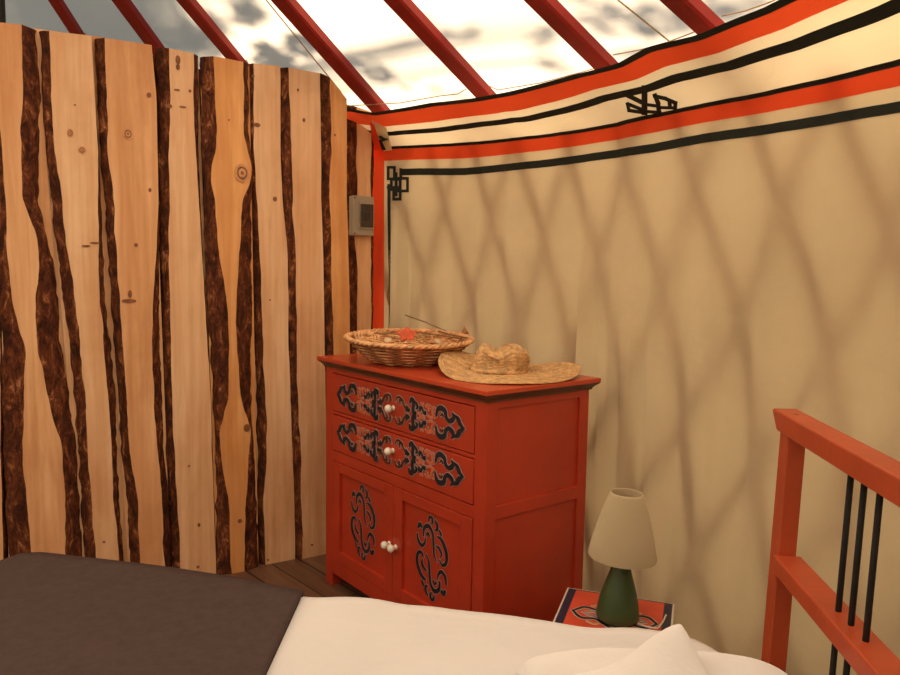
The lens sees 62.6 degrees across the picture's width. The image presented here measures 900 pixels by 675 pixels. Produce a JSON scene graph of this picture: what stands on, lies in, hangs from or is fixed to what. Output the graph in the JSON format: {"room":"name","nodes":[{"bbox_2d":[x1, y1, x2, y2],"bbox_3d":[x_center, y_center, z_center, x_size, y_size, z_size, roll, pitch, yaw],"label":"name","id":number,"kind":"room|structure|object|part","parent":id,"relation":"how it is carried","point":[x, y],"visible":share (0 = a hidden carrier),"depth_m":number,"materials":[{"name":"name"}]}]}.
{"room":"traditional dwelling","nodes":[
{"label":"traditional dwelling","id":0,"kind":"room"},
{"bbox_2d":[0,22,373,574],"bbox_3d":[-1.350,-0.055,2.886,2.424,2.180,0.138,-2,6,-33],"label":"wall","id":1,"kind":"structure","parent":0,"point":[179,258],"depth_m":2.98,"materials":[{"name":"brown wood"}]},
{"bbox_2d":[349,195,373,235],"bbox_3d":[-0.410,-0.566,3.452,0.111,0.182,0.054,-2,6,-32],"label":"box","id":2,"kind":"object","parent":1,"relation":"attached to","point":[361,208],"visible":1,"depth_m":3.43,"materials":[{"name":"grey plastic"}]},
{"bbox_2d":[222,554,369,597],"bbox_3d":[-1.771,1.241,0.819,6.980,0.040,6.980,1,5,0],"label":"floor","id":3,"kind":"structure","parent":0,"point":[308,575],"depth_m":3.16,"materials":[{"name":"brown wood"}]},
{"bbox_2d":[0,0,5,22],"bbox_3d":[-1.788,-0.294,2.996,0.100,2.620,0.100,1,5,0],"label":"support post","id":4,"kind":"object","parent":3,"relation":"on","point":[2,2],"visible":0.02,"depth_m":2.90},
{"bbox_2d":[317,353,600,621],"bbox_3d":[-0.026,0.585,2.838,0.534,0.958,1.056,-3,7,-38],"label":"dresser","id":5,"kind":"object","parent":3,"relation":"on","point":[442,491],"visible":0.98,"depth_m":2.52,"materials":[{"name":"red paint"}]},
{"bbox_3d":[-0.339,0.728,2.887,0.022,0.414,0.442,-3,7,-38],"label":"door","id":6,"kind":"part","parent":5,"relation":"part of","materials":[{"name":"red wood"}]},
{"bbox_3d":[-0.337,0.728,2.889,0.004,0.354,0.352,-3,7,-38],"label":"door panel","id":7,"kind":"part","parent":5,"relation":"part of","materials":[{"name":"red wood"}]},
{"bbox_3d":[-0.237,0.761,2.714,0.034,0.030,0.031,-3,7,-38],"label":"knob","id":8,"kind":"part","parent":5,"relation":"part of","materials":[{"name":"white ceramic"}]},
{"bbox_3d":[-0.221,0.410,2.669,0.034,0.030,0.031,-3,7,-38],"label":"knob","id":9,"kind":"part","parent":5,"relation":"part of","materials":[{"name":"white ceramic"}]},
{"bbox_3d":[-0.218,0.255,2.655,0.034,0.030,0.031,-3,7,-38],"label":"knob","id":10,"kind":"part","parent":5,"relation":"part of","materials":[{"name":"white ceramic"}]},
{"bbox_3d":[-0.211,0.764,2.681,0.034,0.030,0.031,-3,7,-38],"label":"knob","id":11,"kind":"part","parent":5,"relation":"part of","materials":[{"name":"white ceramic"}]},
{"bbox_3d":[-0.193,0.421,2.687,0.028,0.145,0.886,-3,7,-38],"label":"drawer","id":12,"kind":"part","parent":5,"relation":"part of","materials":[{"name":"red wood"}]},
{"bbox_3d":[-0.190,0.256,2.671,0.028,0.149,0.886,-3,7,-38],"label":"drawer","id":13,"kind":"part","parent":5,"relation":"part of","materials":[{"name":"red wood"}]},
{"bbox_2d":[343,326,474,366],"bbox_3d":[-0.160,0.030,2.896,0.513,0.135,0.512,0,5,-12],"label":"wicker basket","id":14,"kind":"object","parent":5,"relation":"on","point":[409,355],"visible":0.77,"depth_m":2.73,"materials":[{"name":"brown wicker"}]},
{"bbox_2d":[364,333,458,344],"bbox_3d":[-0.160,0.016,2.896,0.417,0.047,0.416,-1,6,-25],"label":"filling","id":15,"kind":"object","parent":14,"relation":"in","point":[419,339],"visible":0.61,"depth_m":2.87,"materials":[{"name":"wicker"}]},
{"bbox_2d":[354,330,379,340],"bbox_3d":[-0.325,-0.005,2.892,0.100,0.046,0.093,1,5,0],"label":"coaster","id":16,"kind":"object","parent":15,"relation":"on","point":[360,334],"visible":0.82,"depth_m":2.90,"materials":[{"name":"wicker"}]},
{"bbox_2d":[383,337,392,342],"bbox_3d":[-0.235,0.011,2.813,0.038,0.022,0.032,1,5,0],"label":"seashell","id":17,"kind":"object","parent":15,"relation":"on","point":[386,340],"visible":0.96,"depth_m":2.80,"materials":[{"name":"beige"}]},
{"bbox_2d":[397,327,416,340],"bbox_3d":[-0.165,-0.015,2.840,0.075,0.048,0.054,0,5,-6],"label":"starfish","id":18,"kind":"object","parent":15,"relation":"on","point":[406,333],"visible":1,"depth_m":2.83,"materials":[{"name":"red"}]},
{"bbox_2d":[434,339,441,344],"bbox_3d":[-0.045,0.017,2.788,0.032,0.022,0.038,5,6,36],"label":"seashell","id":19,"kind":"object","parent":15,"relation":"on","point":[438,341],"visible":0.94,"depth_m":2.78,"materials":[{"name":"beige"}]},
{"bbox_2d":[421,332,461,338],"bbox_3d":[-0.034,-0.006,2.853,0.162,0.023,0.012,2,5,11],"label":"twig","id":20,"kind":"object","parent":15,"relation":"on","point":[421,332],"visible":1,"depth_m":2.85,"materials":[{"name":"brown wood"}]},
{"bbox_2d":[405,314,445,330],"bbox_3d":[-0.097,-0.058,2.934,0.174,0.061,0.009,3,5,16],"label":"twig","id":21,"kind":"object","parent":14,"relation":"in","point":[405,314],"visible":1,"depth_m":2.94,"materials":[{"name":"brown wood"}]},
{"bbox_2d":[438,330,467,337],"bbox_3d":[0.011,-0.012,2.923,0.124,0.028,0.012,2,5,15],"label":"twig","id":22,"kind":"object","parent":14,"relation":"in","point":[438,330],"visible":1,"depth_m":2.92,"materials":[{"name":"brown wood"}]},
{"bbox_3d":[-0.060,0.764,2.543,0.004,0.354,0.352,-3,7,-38],"label":"door panel","id":23,"kind":"part","parent":5,"relation":"part of","materials":[{"name":"red wood"}]},
{"bbox_3d":[-0.063,0.764,2.542,0.022,0.414,0.442,-3,7,-38],"label":"door","id":24,"kind":"part","parent":5,"relation":"part of","materials":[{"name":"red wood"}]},
{"bbox_2d":[438,343,580,383],"bbox_3d":[0.198,0.074,2.607,0.504,0.107,0.503,-4,7,-43],"label":"straw hat","id":25,"kind":"object","parent":5,"relation":"on","point":[509,363],"visible":1,"depth_m":2.56,"materials":[{"name":"beige wicker"}]},
{"bbox_3d":[0.178,0.072,2.623,0.211,0.106,0.193,1,5,0],"label":"crown","id":26,"kind":"part","parent":25,"relation":"part of","materials":[{"name":"wicker"}]},
{"bbox_3d":[0.284,0.599,2.457,0.390,0.790,0.006,-3,7,-38],"label":"panel","id":27,"kind":"part","parent":5,"relation":"part of","materials":[{"name":"red wood"}]},
{"bbox_2d":[553,588,674,630],"bbox_3d":[0.455,0.977,2.107,0.326,0.328,0.426,3,6,19],"label":"bedside table","id":28,"kind":"object","parent":3,"relation":"on","point":[577,607],"visible":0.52,"depth_m":2.18,"materials":[{"name":"red paint"}]},
{"bbox_2d":[588,488,666,628],"bbox_3d":[0.500,0.626,2.110,0.213,0.378,0.193,4,6,28],"label":"table lamp","id":29,"kind":"object","parent":28,"relation":"on","point":[622,539],"visible":1,"depth_m":2.06,"materials":[{"name":"white fabric"}]},
{"bbox_3d":[0.497,0.532,2.106,0.193,0.186,0.193,3,5,0],"label":"lamp shade","id":30,"kind":"part","parent":29,"relation":"part of","materials":[{"name":"beige fabric"}]},
{"bbox_3d":[0.582,0.812,2.118,0.105,0.005,0.090,3,5,0],"label":"power cord","id":31,"kind":"part","parent":29,"relation":"part of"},
{"bbox_2d":[761,408,899,674],"bbox_3d":[-0.330,0.705,1.153,2.110,1.016,1.420,1,5,6],"label":"headboard","id":32,"kind":"object","parent":3,"relation":"on","point":[789,575],"visible":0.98,"depth_m":1.40,"materials":[{"name":"orange paint"}]},
{"bbox_2d":[0,552,305,674],"bbox_3d":[-0.814,0.782,1.410,0.887,0.227,1.440,1,5,0],"label":"blanket","id":33,"kind":"object","parent":32,"relation":"on","point":[61,614],"visible":0.99,"depth_m":1.70,"materials":[{"name":"fabric"}]},
{"bbox_2d":[266,597,718,674],"bbox_3d":[0.080,0.857,1.105,1.185,0.279,1.562,2,5,6],"label":"sheet","id":34,"kind":"object","parent":32,"relation":"on","point":[324,635],"visible":0.7,"depth_m":1.65,"materials":[{"name":"white fabric"}]},
{"bbox_2d":[517,648,787,674],"bbox_3d":[0.376,0.662,1.270,0.539,0.132,0.460,2,5,7],"label":"pillow","id":35,"kind":"object","parent":34,"relation":"on","point":[570,662],"visible":0.67,"depth_m":1.38,"materials":[{"name":"fabric"}]},
{"bbox_2d":[574,624,707,674],"bbox_3d":[0.224,0.625,1.121,0.560,0.154,0.410,-1,5,-17],"label":"pillow","id":36,"kind":"object","parent":35,"relation":"on","point":[671,651],"visible":1,"depth_m":1.29,"materials":[{"name":"fabric"}]},
{"bbox_3d":[0.745,0.696,1.693,0.064,0.971,0.050,1,5,6],"label":"post","id":37,"kind":"part","parent":32,"relation":"part of","materials":[{"name":"orange paint"}]},
{"bbox_3d":[0.715,0.691,1.394,0.018,0.295,0.011,1,5,6],"label":"rod","id":38,"kind":"part","parent":32,"relation":"part of","materials":[{"name":"black metal"}]},
{"bbox_3d":[0.687,0.559,1.036,0.061,0.038,1.240,1,5,6],"label":"rail","id":39,"kind":"part","parent":32,"relation":"part of","materials":[{"name":"orange paint"}]},
{"bbox_3d":[0.700,0.249,1.007,0.056,0.045,1.420,1,5,6],"label":"rail","id":40,"kind":"part","parent":32,"relation":"part of","materials":[{"name":"orange paint"}]},
{"bbox_3d":[0.728,0.380,1.365,0.017,0.270,0.011,1,5,6],"label":"rod","id":41,"kind":"part","parent":32,"relation":"part of","materials":[{"name":"black metal"}]},
{"bbox_3d":[0.710,0.696,1.341,0.018,0.295,0.011,1,5,6],"label":"rod","id":42,"kind":"part","parent":32,"relation":"part of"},
{"bbox_3d":[0.722,0.385,1.311,0.017,0.270,0.011,1,5,6],"label":"rod","id":43,"kind":"part","parent":32,"relation":"part of","materials":[{"name":"black metal"}]},
{"bbox_3d":[0.717,0.390,1.254,0.017,0.270,0.011,1,5,6],"label":"rod","id":44,"kind":"part","parent":32,"relation":"part of","materials":[{"name":"black metal"}]},
{"bbox_2d":[387,285,388,304],"bbox_3d":[0.579,0.138,2.394,0.719,1.950,4.356,-3,6,-35],"label":"wall","id":45,"kind":"structure","parent":0,"point":[388,285],"depth_m":3.65,"materials":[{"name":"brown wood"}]},
{"bbox_2d":[5,0,777,111],"bbox_3d":[-1.728,-1.285,0.588,6.980,1.176,6.980,1,5,0],"label":"ceiling","id":46,"kind":"structure","parent":0,"point":[507,43],"depth_m":2.91,"materials":[{"name":"fabric"}]},
{"bbox_2d":[48,0,85,34],"bbox_3d":[-1.539,-1.397,2.679,0.059,1.010,2.405,1,5,-3],"label":"pole","id":47,"kind":"object","parent":46,"relation":"attached to","point":[60,7],"visible":0.3,"depth_m":2.98,"materials":[{"name":"red paint"}]},
{"bbox_2d":[112,0,164,55],"bbox_3d":[-1.305,-1.373,2.700,0.075,0.966,2.296,2,5,7],"label":"pole","id":48,"kind":"object","parent":46,"relation":"attached to","point":[127,8],"visible":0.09,"depth_m":2.99,"materials":[{"name":"red paint"}]},
{"bbox_2d":[176,0,248,63],"bbox_3d":[-1.062,-1.349,2.685,0.075,0.930,2.204,3,5,17],"label":"pole","id":49,"kind":"object","parent":46,"relation":"attached to","point":[193,8],"visible":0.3,"depth_m":2.98,"materials":[{"name":"red paint"}]},
{"bbox_2d":[271,0,389,111],"bbox_3d":[-0.752,-1.353,2.496,0.096,1.112,2.660,4,6,27],"label":"pole","id":50,"kind":"object","parent":46,"relation":"attached to","point":[292,10],"visible":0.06,"depth_m":3.00,"materials":[{"name":"red paint"}]},
{"bbox_2d":[347,89,465,105],"bbox_3d":[-0.183,-1.028,3.199,0.643,0.004,0.075,4,6,33],"label":"twine","id":51,"kind":"object","parent":50,"relation":"attached to","point":[464,89],"visible":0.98,"depth_m":3.23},
{"bbox_2d":[383,0,495,97],"bbox_3d":[-0.431,-1.328,2.281,0.096,1.112,2.660,5,7,37],"label":"pole","id":52,"kind":"object","parent":46,"relation":"attached to","point":[407,11],"visible":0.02,"depth_m":2.79,"materials":[{"name":"red paint"}]},
{"bbox_2d":[524,0,617,69],"bbox_3d":[-0.168,-1.293,1.946,2.660,1.112,0.096,-4,7,-41],"label":"pole","id":53,"kind":"object","parent":46,"relation":"attached to","point":[552,12],"visible":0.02,"depth_m":2.45,"materials":[{"name":"red paint"}]},
{"bbox_2d":[489,69,592,89],"bbox_3d":[0.371,-0.984,2.814,0.513,0.004,0.077,5,7,39],"label":"twine","id":54,"kind":"object","parent":53,"relation":"attached to","point":[589,69],"visible":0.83,"depth_m":2.87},
{"bbox_2d":[660,0,724,34],"bbox_3d":[-0.042,-1.264,1.643,2.660,1.112,0.096,-2,6,-32],"label":"pole","id":55,"kind":"object","parent":46,"relation":"attached to","point":[695,14],"visible":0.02,"depth_m":2.12,"materials":[{"name":"red paint"}]},
{"bbox_2d":[613,31,693,54],"bbox_3d":[0.674,-0.934,2.331,0.042,0.004,0.409,-2,6,-32],"label":"twine","id":56,"kind":"object","parent":55,"relation":"attached to","point":[693,31],"visible":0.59,"depth_m":2.41,"materials":[{"name":"beige fabric"}]},
{"bbox_2d":[722,0,775,16],"bbox_3d":[0.831,-0.904,2.023,0.020,0.004,0.192,-3,6,-34],"label":"twine","id":57,"kind":"object","parent":55,"relation":"attached to","point":[771,0],"visible":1,"depth_m":2.04,"materials":[{"name":"beige fabric"}]},
{"bbox_2d":[347,0,899,674],"bbox_3d":[0.672,0.086,2.200,0.770,2.093,3.820,-2,6,-31],"label":"wall","id":58,"kind":"structure","parent":0,"point":[705,225],"depth_m":2.43,"materials":[{"name":"beige fabric"}]}
]}

